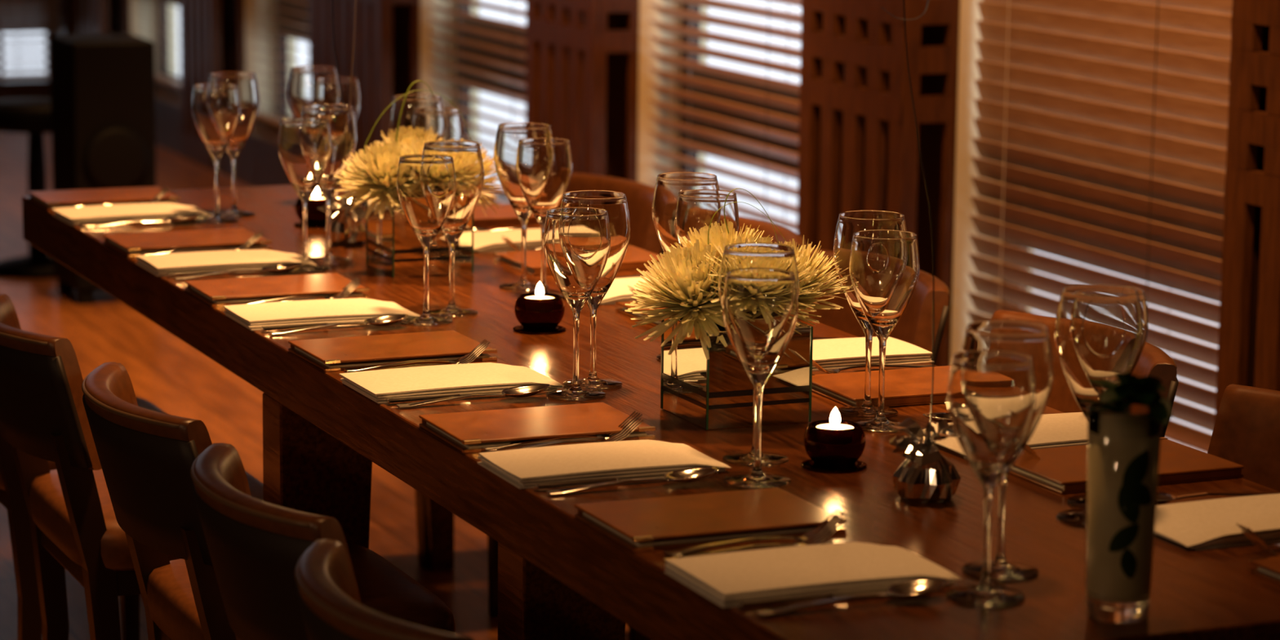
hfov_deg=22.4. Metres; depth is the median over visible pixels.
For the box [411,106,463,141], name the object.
wine glass
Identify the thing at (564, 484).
table knife
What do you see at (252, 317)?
folded napkin
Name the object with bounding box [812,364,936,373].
fork
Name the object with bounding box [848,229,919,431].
wine glass
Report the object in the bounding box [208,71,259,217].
wine glass
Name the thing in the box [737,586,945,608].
table knife
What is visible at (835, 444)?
candle holder
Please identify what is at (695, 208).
wine glass
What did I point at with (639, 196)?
dining chair
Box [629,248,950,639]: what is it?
dining chair
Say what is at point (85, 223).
table knife
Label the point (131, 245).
folder
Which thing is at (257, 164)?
wall
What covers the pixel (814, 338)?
spoon
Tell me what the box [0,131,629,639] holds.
floor
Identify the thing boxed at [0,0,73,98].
wall
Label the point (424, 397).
table knife
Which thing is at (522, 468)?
folded napkin
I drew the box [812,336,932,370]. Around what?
folded napkin
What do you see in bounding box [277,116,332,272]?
wine glass
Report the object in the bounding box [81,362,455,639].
dining chair
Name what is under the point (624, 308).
folder
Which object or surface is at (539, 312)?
candle holder
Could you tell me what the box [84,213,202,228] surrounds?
spoon
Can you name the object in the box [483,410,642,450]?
fork
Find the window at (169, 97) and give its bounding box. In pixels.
[129,0,181,112]
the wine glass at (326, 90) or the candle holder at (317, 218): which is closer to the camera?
the candle holder at (317, 218)
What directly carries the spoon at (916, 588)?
on the dining table
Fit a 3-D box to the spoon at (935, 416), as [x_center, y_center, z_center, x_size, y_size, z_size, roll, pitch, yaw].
[0.445,0.119,4.026,0.207,0.016,0.042,-4,11,-23]
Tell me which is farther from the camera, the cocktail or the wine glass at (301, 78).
the wine glass at (301, 78)
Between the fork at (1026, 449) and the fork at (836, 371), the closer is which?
the fork at (1026, 449)
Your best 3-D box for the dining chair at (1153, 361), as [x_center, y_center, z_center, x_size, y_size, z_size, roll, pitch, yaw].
[0.493,0.404,4.606,0.432,0.760,0.498,-4,11,-23]
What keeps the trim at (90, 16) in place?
attached to the wall at (257, 164)
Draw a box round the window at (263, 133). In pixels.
[244,0,308,151]
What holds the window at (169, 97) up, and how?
in the wall at (257, 164)
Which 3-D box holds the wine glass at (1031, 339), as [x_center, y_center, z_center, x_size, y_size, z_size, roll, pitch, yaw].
[0.367,0.131,3.263,0.095,0.252,0.095,-4,11,-23]
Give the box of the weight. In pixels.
[317,0,365,245]
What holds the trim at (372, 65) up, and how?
attached to the wall at (257, 164)
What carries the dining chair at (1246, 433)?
on the floor
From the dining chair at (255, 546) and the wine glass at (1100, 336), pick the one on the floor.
the dining chair at (255, 546)
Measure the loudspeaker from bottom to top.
0.755 m
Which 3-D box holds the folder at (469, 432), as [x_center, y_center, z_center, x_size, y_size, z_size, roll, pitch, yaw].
[-0.127,0.130,3.938,0.246,0.015,0.169,-3,11,-22]
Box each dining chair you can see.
[0,293,263,639]
[0,396,166,639]
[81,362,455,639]
[190,442,361,639]
[294,538,472,639]
[418,172,664,616]
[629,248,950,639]
[737,215,805,250]
[991,309,1178,437]
[1207,383,1279,491]
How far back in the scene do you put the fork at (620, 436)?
3.85 m
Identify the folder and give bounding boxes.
[27,186,181,210]
[102,227,272,257]
[184,272,369,306]
[288,330,497,372]
[418,402,655,453]
[473,203,538,226]
[493,244,662,275]
[574,487,846,551]
[615,300,813,326]
[811,364,951,407]
[1008,436,1244,493]
[1246,555,1279,584]
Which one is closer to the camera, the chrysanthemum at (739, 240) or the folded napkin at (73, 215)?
the chrysanthemum at (739, 240)
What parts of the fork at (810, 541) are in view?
fork handle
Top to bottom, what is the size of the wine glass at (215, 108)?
0.240 m
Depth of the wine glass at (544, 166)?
4.87 m
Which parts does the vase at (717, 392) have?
grass blade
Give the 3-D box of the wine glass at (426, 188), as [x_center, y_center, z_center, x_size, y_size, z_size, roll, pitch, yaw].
[-0.310,-0.116,4.688,0.086,0.240,0.086,0,10,-4]
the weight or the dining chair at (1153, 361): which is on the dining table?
the weight
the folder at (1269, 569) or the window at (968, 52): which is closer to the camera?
the folder at (1269, 569)
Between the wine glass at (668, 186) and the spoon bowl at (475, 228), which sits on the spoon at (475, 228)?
the spoon bowl at (475, 228)
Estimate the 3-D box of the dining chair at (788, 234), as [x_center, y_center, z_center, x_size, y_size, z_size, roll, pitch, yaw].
[0.041,0.218,5.658,0.432,0.760,0.498,-4,11,-23]
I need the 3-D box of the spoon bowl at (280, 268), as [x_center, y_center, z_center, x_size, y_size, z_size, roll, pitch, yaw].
[-0.566,-0.082,5.119,0.067,0.014,0.042,-3,11,-22]
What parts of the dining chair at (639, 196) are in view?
leg, leg, backrest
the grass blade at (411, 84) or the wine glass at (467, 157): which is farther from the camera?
the grass blade at (411, 84)
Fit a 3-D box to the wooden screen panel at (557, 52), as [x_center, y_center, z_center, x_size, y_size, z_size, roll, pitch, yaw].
[-0.158,-1.328,8.894,0.136,2.700,0.503,-4,11,-23]
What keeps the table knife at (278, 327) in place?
on the dining table
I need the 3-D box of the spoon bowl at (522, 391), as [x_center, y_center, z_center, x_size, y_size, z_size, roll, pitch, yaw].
[-0.146,0.091,4.141,0.067,0.014,0.042,-4,11,-23]
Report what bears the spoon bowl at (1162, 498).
on the spoon at (1162, 498)
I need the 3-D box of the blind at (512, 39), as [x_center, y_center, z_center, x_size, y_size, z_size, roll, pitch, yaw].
[-0.412,-1.396,9.773,0.060,2.130,1.275,-4,11,-23]
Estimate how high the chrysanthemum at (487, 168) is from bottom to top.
0.201 m
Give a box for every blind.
[0,0,60,79]
[134,0,180,90]
[250,0,309,127]
[426,0,526,204]
[647,0,801,231]
[966,0,1232,453]
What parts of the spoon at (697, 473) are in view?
spoon handle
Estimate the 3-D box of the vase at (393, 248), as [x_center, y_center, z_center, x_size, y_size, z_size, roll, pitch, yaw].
[-0.353,-0.138,5.178,0.136,0.118,0.136,-4,11,-23]
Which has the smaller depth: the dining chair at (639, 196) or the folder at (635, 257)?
the folder at (635, 257)
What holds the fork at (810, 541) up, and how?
on the dining table
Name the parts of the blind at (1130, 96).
ladder cord, ladder cord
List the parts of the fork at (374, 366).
fork handle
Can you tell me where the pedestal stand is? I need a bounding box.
[0,97,57,279]
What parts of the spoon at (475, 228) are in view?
spoon handle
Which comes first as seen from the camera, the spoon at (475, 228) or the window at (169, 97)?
the spoon at (475, 228)
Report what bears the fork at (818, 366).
on the dining table
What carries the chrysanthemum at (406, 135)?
in the vase at (393, 248)
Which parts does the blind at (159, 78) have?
ladder cord, rail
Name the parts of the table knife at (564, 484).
knife handle, blade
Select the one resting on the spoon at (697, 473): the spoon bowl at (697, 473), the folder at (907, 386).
the spoon bowl at (697, 473)
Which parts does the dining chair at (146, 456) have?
leg, backrest, seat frame, leg, seat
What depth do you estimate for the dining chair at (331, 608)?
3.13 m
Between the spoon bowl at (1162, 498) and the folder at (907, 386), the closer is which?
the spoon bowl at (1162, 498)
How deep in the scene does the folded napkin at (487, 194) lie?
5.98 m
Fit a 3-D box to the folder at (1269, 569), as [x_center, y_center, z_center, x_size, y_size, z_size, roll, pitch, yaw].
[0.764,0.256,3.263,0.246,0.015,0.169,-4,11,-23]
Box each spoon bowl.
[164,213,202,222]
[262,262,302,272]
[364,314,408,326]
[473,226,490,231]
[501,383,550,397]
[664,466,719,482]
[885,577,949,598]
[923,412,951,422]
[1156,492,1177,504]
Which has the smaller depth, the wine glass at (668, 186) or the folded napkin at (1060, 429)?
the folded napkin at (1060, 429)
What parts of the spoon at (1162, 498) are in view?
spoon handle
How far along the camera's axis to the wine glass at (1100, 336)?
3.45 m
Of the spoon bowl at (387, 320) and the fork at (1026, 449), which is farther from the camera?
the spoon bowl at (387, 320)
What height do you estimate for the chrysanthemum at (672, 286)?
0.214 m
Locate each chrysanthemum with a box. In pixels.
[333,140,417,219]
[369,125,442,151]
[384,135,479,203]
[443,138,504,216]
[625,239,727,359]
[662,218,773,267]
[685,235,822,334]
[778,235,852,309]
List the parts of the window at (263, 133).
sill, frame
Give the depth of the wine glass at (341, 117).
5.21 m
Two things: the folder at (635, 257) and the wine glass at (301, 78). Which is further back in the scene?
the wine glass at (301, 78)
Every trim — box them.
[73,0,129,34]
[179,0,244,169]
[308,0,419,180]
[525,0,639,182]
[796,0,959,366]
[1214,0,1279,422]
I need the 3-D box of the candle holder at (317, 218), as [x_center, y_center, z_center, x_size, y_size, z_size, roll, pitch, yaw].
[-0.567,-0.201,5.659,0.077,0.071,0.077,-4,11,-23]
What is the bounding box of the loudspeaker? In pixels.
[49,33,156,305]
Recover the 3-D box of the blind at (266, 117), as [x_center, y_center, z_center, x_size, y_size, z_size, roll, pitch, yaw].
[-1.214,-1.727,11.639,0.060,2.130,1.230,-4,11,-23]
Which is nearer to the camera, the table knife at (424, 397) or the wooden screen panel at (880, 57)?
the table knife at (424, 397)
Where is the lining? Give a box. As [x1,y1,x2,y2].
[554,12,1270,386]
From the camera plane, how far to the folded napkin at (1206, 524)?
3.45 m
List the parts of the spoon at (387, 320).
spoon handle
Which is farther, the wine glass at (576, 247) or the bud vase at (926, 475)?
the wine glass at (576, 247)
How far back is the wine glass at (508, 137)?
4.97 m
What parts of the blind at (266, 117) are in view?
rail, ladder cord, ladder cord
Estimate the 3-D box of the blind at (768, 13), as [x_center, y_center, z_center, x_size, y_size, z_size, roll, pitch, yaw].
[0.290,-1.106,8.138,0.060,2.130,1.250,-4,11,-23]
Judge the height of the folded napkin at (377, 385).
0.017 m
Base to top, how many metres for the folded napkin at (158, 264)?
0.016 m
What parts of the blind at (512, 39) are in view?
ladder cord, rail, ladder cord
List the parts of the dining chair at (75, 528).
leg, backrest, leg, seat frame, seat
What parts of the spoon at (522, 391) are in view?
spoon handle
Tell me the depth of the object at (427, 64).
10.46 m
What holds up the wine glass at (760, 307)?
on the dining table
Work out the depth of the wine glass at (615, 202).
4.20 m
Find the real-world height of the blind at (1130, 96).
2.130 m
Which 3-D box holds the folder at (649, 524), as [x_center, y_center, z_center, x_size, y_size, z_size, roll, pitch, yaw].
[0.074,0.213,3.471,0.246,0.015,0.169,-4,11,-23]
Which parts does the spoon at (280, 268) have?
spoon handle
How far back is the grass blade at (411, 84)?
5.13 m
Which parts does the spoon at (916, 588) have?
spoon handle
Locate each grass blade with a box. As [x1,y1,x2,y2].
[364,89,471,153]
[395,80,432,141]
[724,188,778,243]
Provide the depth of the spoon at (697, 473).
3.65 m
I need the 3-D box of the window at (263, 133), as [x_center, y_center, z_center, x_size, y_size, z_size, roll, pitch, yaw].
[-1.215,-1.722,11.639,0.330,2.180,1.270,-4,11,-23]
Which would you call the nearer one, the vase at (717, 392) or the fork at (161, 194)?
the vase at (717, 392)
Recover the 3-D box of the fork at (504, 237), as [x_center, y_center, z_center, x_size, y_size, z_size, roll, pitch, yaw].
[-0.134,-0.129,5.380,0.200,0.031,0.024,-4,11,-24]
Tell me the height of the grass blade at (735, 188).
0.175 m
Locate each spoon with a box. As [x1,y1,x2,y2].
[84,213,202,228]
[173,262,302,279]
[269,314,408,335]
[395,383,550,408]
[473,226,527,231]
[546,466,719,495]
[614,275,644,278]
[755,577,949,617]
[813,337,839,339]
[923,412,1044,422]
[1156,491,1279,504]
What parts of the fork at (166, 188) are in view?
fork handle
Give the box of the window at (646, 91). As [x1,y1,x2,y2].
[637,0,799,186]
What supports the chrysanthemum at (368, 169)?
in the vase at (393, 248)
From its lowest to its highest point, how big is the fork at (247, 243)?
0.031 m
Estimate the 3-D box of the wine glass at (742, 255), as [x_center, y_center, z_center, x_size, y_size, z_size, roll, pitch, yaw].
[0.137,0.040,3.776,0.095,0.252,0.095,-4,11,-23]
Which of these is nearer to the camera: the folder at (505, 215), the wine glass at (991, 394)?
the wine glass at (991, 394)
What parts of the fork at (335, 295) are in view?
fork handle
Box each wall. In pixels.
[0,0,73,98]
[108,0,959,365]
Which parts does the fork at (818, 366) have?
fork handle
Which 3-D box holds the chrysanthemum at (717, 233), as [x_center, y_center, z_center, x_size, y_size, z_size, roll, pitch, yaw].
[0.103,-0.013,4.074,0.171,0.233,0.170,-4,11,-26]
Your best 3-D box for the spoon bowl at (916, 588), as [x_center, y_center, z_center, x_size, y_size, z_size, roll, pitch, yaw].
[0.272,0.264,3.167,0.067,0.014,0.042,-4,11,-24]
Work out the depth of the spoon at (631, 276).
5.08 m
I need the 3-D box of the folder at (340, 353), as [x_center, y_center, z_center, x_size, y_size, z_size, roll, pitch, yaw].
[-0.341,0.042,4.437,0.246,0.015,0.169,-4,11,-23]
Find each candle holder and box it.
[293,186,336,227]
[512,281,566,333]
[800,407,866,472]
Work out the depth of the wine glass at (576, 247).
4.11 m
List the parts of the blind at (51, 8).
ladder cord, rail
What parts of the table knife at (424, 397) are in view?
knife handle, blade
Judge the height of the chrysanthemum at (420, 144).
0.208 m
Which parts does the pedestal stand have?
seat, post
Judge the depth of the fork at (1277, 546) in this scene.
3.36 m
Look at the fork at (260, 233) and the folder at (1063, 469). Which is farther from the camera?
the fork at (260, 233)
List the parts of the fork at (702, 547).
fork handle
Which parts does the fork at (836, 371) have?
fork handle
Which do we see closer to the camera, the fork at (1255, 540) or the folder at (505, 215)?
the fork at (1255, 540)
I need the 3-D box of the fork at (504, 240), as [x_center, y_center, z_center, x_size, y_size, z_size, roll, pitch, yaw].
[-0.132,-0.124,5.349,0.200,0.031,0.024,-3,11,-21]
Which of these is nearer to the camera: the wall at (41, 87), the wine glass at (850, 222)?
the wine glass at (850, 222)
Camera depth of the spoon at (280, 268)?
5.10 m
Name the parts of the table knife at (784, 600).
knife handle, blade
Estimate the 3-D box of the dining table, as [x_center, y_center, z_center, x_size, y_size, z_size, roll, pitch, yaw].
[-0.122,0.390,4.681,0.800,0.750,3.400,-4,11,-23]
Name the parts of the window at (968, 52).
frame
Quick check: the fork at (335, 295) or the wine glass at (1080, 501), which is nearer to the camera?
the wine glass at (1080, 501)
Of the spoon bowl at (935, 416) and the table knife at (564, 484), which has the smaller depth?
the table knife at (564, 484)
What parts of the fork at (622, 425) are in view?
fork handle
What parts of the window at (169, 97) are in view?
sill, frame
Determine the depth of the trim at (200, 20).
12.47 m
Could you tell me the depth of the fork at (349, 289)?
4.85 m
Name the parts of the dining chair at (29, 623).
seat frame, leg, seat, leg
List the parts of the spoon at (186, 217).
spoon handle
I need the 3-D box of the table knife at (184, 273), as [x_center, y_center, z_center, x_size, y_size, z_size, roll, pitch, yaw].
[-0.640,-0.078,5.121,0.222,0.006,0.018,-3,11,-22]
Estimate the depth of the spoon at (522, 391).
4.12 m
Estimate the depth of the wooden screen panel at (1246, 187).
5.86 m
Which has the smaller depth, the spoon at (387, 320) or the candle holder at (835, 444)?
the candle holder at (835, 444)
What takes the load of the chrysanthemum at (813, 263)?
in the vase at (717, 392)
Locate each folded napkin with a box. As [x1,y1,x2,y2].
[52,202,213,226]
[135,248,316,276]
[223,297,420,330]
[338,362,563,404]
[353,191,497,207]
[473,228,541,253]
[477,440,730,488]
[600,276,649,304]
[664,542,961,608]
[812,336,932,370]
[922,412,1087,455]
[1154,493,1279,550]
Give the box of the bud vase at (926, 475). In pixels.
[880,0,960,502]
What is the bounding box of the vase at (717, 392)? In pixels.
[660,201,813,430]
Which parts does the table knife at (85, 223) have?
knife handle, blade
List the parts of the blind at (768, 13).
ladder cord, ladder cord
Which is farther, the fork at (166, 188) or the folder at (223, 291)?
the fork at (166, 188)
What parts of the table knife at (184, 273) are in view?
knife handle, blade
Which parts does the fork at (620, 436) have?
fork handle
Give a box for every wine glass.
[191,83,240,223]
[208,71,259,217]
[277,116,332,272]
[287,66,337,206]
[301,103,357,264]
[312,76,360,213]
[389,94,444,132]
[396,154,456,325]
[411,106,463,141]
[422,140,484,316]
[493,122,552,290]
[515,137,573,299]
[543,206,610,400]
[560,190,630,389]
[651,172,719,359]
[674,189,738,247]
[717,242,799,466]
[721,267,798,488]
[832,210,906,417]
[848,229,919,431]
[945,350,1035,606]
[961,320,1053,580]
[1053,284,1142,525]
[1066,284,1147,508]
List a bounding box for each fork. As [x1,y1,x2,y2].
[59,186,169,208]
[93,189,168,205]
[142,231,264,255]
[176,233,259,253]
[230,277,360,305]
[266,280,360,302]
[343,338,490,372]
[370,342,488,370]
[481,416,644,453]
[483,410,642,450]
[501,235,541,250]
[501,237,520,251]
[662,508,845,555]
[662,515,845,563]
[812,359,905,373]
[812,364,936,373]
[1023,446,1040,458]
[1236,523,1279,551]
[1241,530,1279,555]
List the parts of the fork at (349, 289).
fork handle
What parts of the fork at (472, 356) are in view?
fork handle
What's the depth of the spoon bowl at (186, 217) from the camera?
5.66 m
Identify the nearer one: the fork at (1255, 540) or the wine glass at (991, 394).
the wine glass at (991, 394)
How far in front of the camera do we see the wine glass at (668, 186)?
4.38 m
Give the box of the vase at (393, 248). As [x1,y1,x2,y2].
[365,198,473,277]
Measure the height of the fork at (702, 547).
0.031 m
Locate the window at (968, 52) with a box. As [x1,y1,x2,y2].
[950,0,1223,453]
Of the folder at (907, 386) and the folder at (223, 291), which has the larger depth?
the folder at (223, 291)
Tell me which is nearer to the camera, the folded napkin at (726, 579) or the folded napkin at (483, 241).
the folded napkin at (726, 579)
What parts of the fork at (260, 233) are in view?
fork handle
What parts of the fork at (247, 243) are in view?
fork handle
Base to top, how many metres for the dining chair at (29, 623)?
0.760 m
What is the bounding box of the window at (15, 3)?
[0,1,55,74]
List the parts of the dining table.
leg, leg, leg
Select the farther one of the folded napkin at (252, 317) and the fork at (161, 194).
the fork at (161, 194)
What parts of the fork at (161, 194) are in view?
fork handle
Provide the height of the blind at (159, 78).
2.130 m
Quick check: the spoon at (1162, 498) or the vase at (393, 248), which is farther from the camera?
the vase at (393, 248)
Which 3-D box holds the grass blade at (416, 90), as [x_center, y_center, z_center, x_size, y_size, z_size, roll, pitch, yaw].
[-0.349,-0.273,5.161,0.191,0.189,0.004,-4,11,-23]
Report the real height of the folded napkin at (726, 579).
0.017 m
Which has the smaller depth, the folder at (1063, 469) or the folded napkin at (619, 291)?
the folder at (1063, 469)
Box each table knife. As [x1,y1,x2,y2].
[79,217,204,226]
[166,267,300,276]
[260,320,408,331]
[385,389,549,404]
[533,472,716,490]
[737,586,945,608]
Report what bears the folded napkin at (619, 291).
on the dining table
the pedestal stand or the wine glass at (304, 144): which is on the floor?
the pedestal stand
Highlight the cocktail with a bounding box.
[1080,370,1173,623]
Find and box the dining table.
[22,184,1279,639]
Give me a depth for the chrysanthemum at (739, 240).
3.97 m
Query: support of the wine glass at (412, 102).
on the dining table
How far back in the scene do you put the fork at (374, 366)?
4.34 m
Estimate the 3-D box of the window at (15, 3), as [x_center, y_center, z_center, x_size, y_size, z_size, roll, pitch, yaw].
[-3.244,-2.124,14.104,1.360,2.170,0.030,-4,11,-23]
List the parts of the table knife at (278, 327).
knife handle, blade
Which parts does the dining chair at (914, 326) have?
leg, backrest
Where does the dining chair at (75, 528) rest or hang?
on the floor
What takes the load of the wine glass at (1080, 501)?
on the dining table
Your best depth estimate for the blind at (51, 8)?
14.33 m
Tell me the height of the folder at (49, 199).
0.015 m
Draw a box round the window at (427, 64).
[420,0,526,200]

